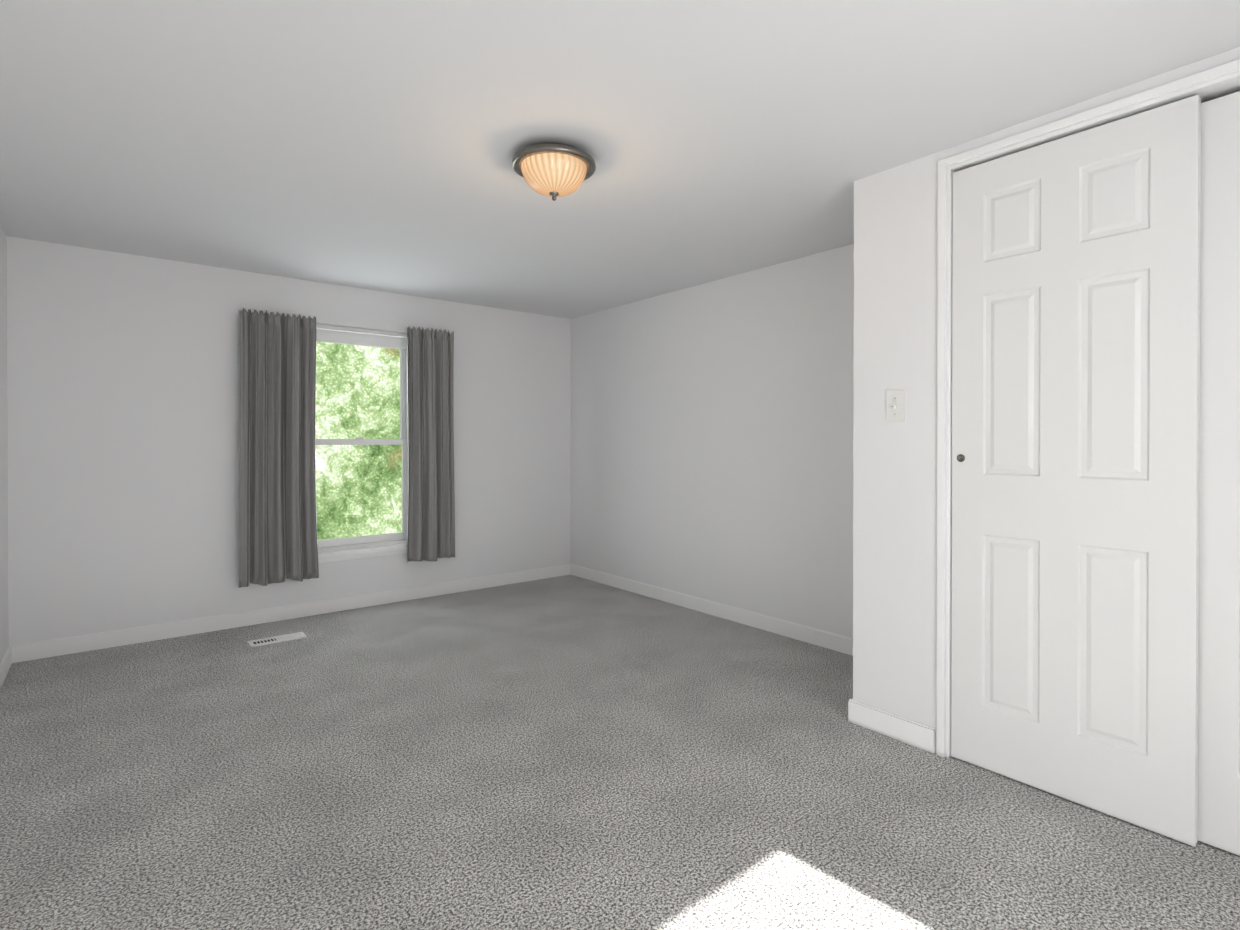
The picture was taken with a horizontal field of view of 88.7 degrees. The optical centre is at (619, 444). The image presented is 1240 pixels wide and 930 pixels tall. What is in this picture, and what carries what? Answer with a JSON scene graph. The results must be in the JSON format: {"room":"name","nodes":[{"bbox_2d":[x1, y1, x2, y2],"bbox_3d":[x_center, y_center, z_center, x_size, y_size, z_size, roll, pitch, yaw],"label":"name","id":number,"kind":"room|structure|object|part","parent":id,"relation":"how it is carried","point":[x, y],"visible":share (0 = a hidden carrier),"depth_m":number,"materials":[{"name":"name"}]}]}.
{"room":"empty bedroom","nodes":[
{"label":"empty bedroom","id":0,"kind":"room"},
{"bbox_2d":[0,224,8,662],"bbox_3d":[-1.461,0.036,1.076,0.140,2.120,5.205,0,0,-39],"label":"wall","id":1,"kind":"structure","parent":0,"point":[4,623],"depth_m":3.03,"materials":[{"name":"white paint"}]},
{"bbox_2d":[0,645,15,688],"bbox_3d":[-1.445,1.051,1.184,0.015,0.088,5.065,0,0,-39],"label":"baseboard","id":2,"kind":"structure","parent":1,"relation":"attached to","point":[9,657],"depth_m":3.01,"materials":[{"name":"white wood"}]},
{"bbox_2d":[7,236,570,645],"bbox_3d":[-1.768,0.020,4.261,3.659,2.120,0.140,0,0,-39],"label":"wall","id":3,"kind":"structure","parent":0,"point":[123,382],"depth_m":3.59,"materials":[{"name":"white paint"}]},
{"bbox_2d":[16,564,567,662],"bbox_3d":[-1.707,1.036,4.215,3.349,0.088,0.015,0,0,-39],"label":"baseboard","id":4,"kind":"structure","parent":3,"relation":"attached to","point":[121,637],"depth_m":3.83,"materials":[{"name":"white wood"}]},
{"bbox_2d":[315,324,407,562],"bbox_3d":[-1.746,-0.014,4.260,0.780,1.533,0.157,0,0,-39],"label":"window","id":5,"kind":"structure","parent":3,"relation":"in","point":[349,338],"depth_m":4.31,"materials":[{"name":"white plastic"}]},
{"bbox_2d":[315,342,401,539],"bbox_3d":[-1.772,-0.047,4.292,0.591,1.336,0.036,0,0,-39],"label":"window panel","id":6,"kind":"object","parent":5,"relation":"attached to","point":[361,446],"visible":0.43,"depth_m":4.29,"materials":[{"name":"clear glass"}]},
{"bbox_2d":[316,327,406,337],"bbox_3d":[-1.746,-0.742,4.156,1.285,0.025,0.045,0,0,-39],"label":"curtain rod","id":7,"kind":"object","parent":3,"relation":"attached to","point":[352,331],"visible":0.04,"depth_m":4.17,"materials":[{"name":"white metal"}]},
{"bbox_2d":[239,308,318,587],"bbox_3d":[-2.049,0.016,3.816,0.432,1.637,0.086,0,0,-39],"label":"curtain","id":8,"kind":"object","parent":7,"relation":"hanging from","point":[278,542],"visible":1,"depth_m":3.80,"materials":[{"name":"grey fabric"}]},
{"bbox_2d":[407,326,454,561],"bbox_3d":[-1.311,-0.004,4.410,0.362,1.624,0.086,0,0,-39],"label":"curtain","id":9,"kind":"object","parent":7,"relation":"hanging from","point":[431,494],"visible":1,"depth_m":4.40,"materials":[{"name":"grey fabric"}]},
{"bbox_2d":[0,575,1239,929],"bbox_3d":[-0.135,1.140,2.240,3.659,0.100,5.345,0,0,-39],"label":"floor","id":10,"kind":"structure","parent":0,"point":[566,753],"depth_m":1.97,"materials":[{"name":"carpet"}]},
{"bbox_2d":[247,632,306,646],"bbox_3d":[-1.901,1.079,3.517,0.275,0.008,0.105,0,0,-39],"label":"air vent register","id":11,"kind":"object","parent":10,"relation":"on","point":[274,639],"visible":1,"depth_m":3.51,"materials":[{"name":"white metal"}]},
{"bbox_2d":[0,0,1239,318],"bbox_3d":[-0.135,-1.080,2.228,3.659,0.100,5.345,0,0,-39],"label":"ceiling","id":12,"kind":"structure","parent":0,"point":[372,144],"depth_m":2.00,"materials":[{"name":"white paint"}]},
{"bbox_2d":[512,143,595,200],"bbox_3d":[-0.234,-0.948,2.249,0.296,0.164,0.296,0,0,-39],"label":"ceiling light","id":13,"kind":"object","parent":12,"relation":"attached to","point":[521,155],"depth_m":2.17,"materials":[{"name":"beige glass"}]},
{"bbox_3d":[-0.234,-0.940,2.249,0.233,0.096,0.233,0,0,-39],"label":"ceiling light shade","id":14,"kind":"part","parent":13,"relation":"part of","materials":[{"name":"beige glass"}]},
{"bbox_3d":[-0.234,-0.881,2.249,0.036,0.030,0.036,0,0,-39],"label":"ceiling light cap","id":15,"kind":"part","parent":13,"relation":"part of","materials":[{"name":"grey metal"}]},
{"bbox_2d":[571,244,853,637],"bbox_3d":[1.279,0.025,3.283,0.140,2.120,5.205,0,0,-39],"label":"wall","id":16,"kind":"structure","parent":0,"point":[712,441],"depth_m":3.92,"materials":[{"name":"white paint"}]},
{"bbox_2d":[568,564,852,655],"bbox_3d":[0.534,1.037,4.090,0.015,0.088,2.970,0,0,-39],"label":"baseboard","id":17,"kind":"structure","parent":16,"relation":"attached to","point":[829,640],"depth_m":3.92,"materials":[{"name":"white wood"}]},
{"bbox_2d":[853,47,1239,756],"bbox_3d":[1.843,0.032,1.904,0.713,2.120,2.070,0,0,-39],"label":"wall","id":18,"kind":"structure","parent":0,"point":[895,463],"depth_m":2.34,"materials":[{"name":"white paint"}]},
{"bbox_2d":[848,699,851,722],"bbox_3d":[1.177,1.044,2.710,0.707,0.088,0.013,0,0,-39],"label":"baseboard","id":19,"kind":"structure","parent":18,"relation":"attached to","point":[850,700],"depth_m":2.49,"materials":[{"name":"white wood"}]},
{"bbox_2d":[852,699,934,753],"bbox_3d":[1.020,1.046,2.352,0.013,0.088,0.289,0,0,-39],"label":"baseboard","id":20,"kind":"structure","parent":18,"relation":"attached to","point":[904,730],"depth_m":2.35,"materials":[{"name":"white wood"}]},
{"bbox_2d":[886,390,904,421],"bbox_3d":[1.014,-0.143,2.344,0.024,0.115,0.070,0,0,-39],"label":"light switch","id":21,"kind":"object","parent":18,"relation":"attached to","point":[895,406],"visible":1,"depth_m":2.34,"materials":[{"name":"white plastic"}]},
{"bbox_2d":[951,95,1200,846],"bbox_3d":[1.366,0.071,1.965,0.036,2.028,0.637,0,0,-39],"label":"sliding closet door","id":22,"kind":"structure","parent":18,"relation":"in","point":[1075,436],"depth_m":1.91,"materials":[{"name":"white paint"}]},
{"bbox_3d":[1.172,0.045,2.179,0.002,0.027,0.027,0,0,-39],"label":"closet slider pull","id":23,"kind":"part","parent":22,"relation":"part of","materials":[{"name":"grey metal"}]},
{"bbox_2d":[936,59,1239,757],"bbox_3d":[1.575,0.051,1.738,0.112,2.084,1.336,0,0,-39],"label":"door frame","id":24,"kind":"structure","parent":18,"relation":"attached to","point":[1219,87],"depth_m":2.20,"materials":[{"name":"white wood"}]},
{"bbox_2d":[1198,91,1239,855],"bbox_3d":[1.787,0.078,1.515,0.034,2.020,0.637,0,0,-39],"label":"sliding closet door","id":25,"kind":"structure","parent":18,"relation":"in","point":[1219,658],"depth_m":1.70,"materials":[{"name":"white paint"}]},
{"label":"outside","id":26,"kind":"structure","parent":0,"visible":0},
{"bbox_2d":[315,342,401,539],"bbox_3d":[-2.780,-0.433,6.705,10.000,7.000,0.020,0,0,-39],"label":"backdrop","id":27,"kind":"structure","parent":26,"point":[327,485],"depth_m":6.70,"materials":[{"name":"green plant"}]}
]}

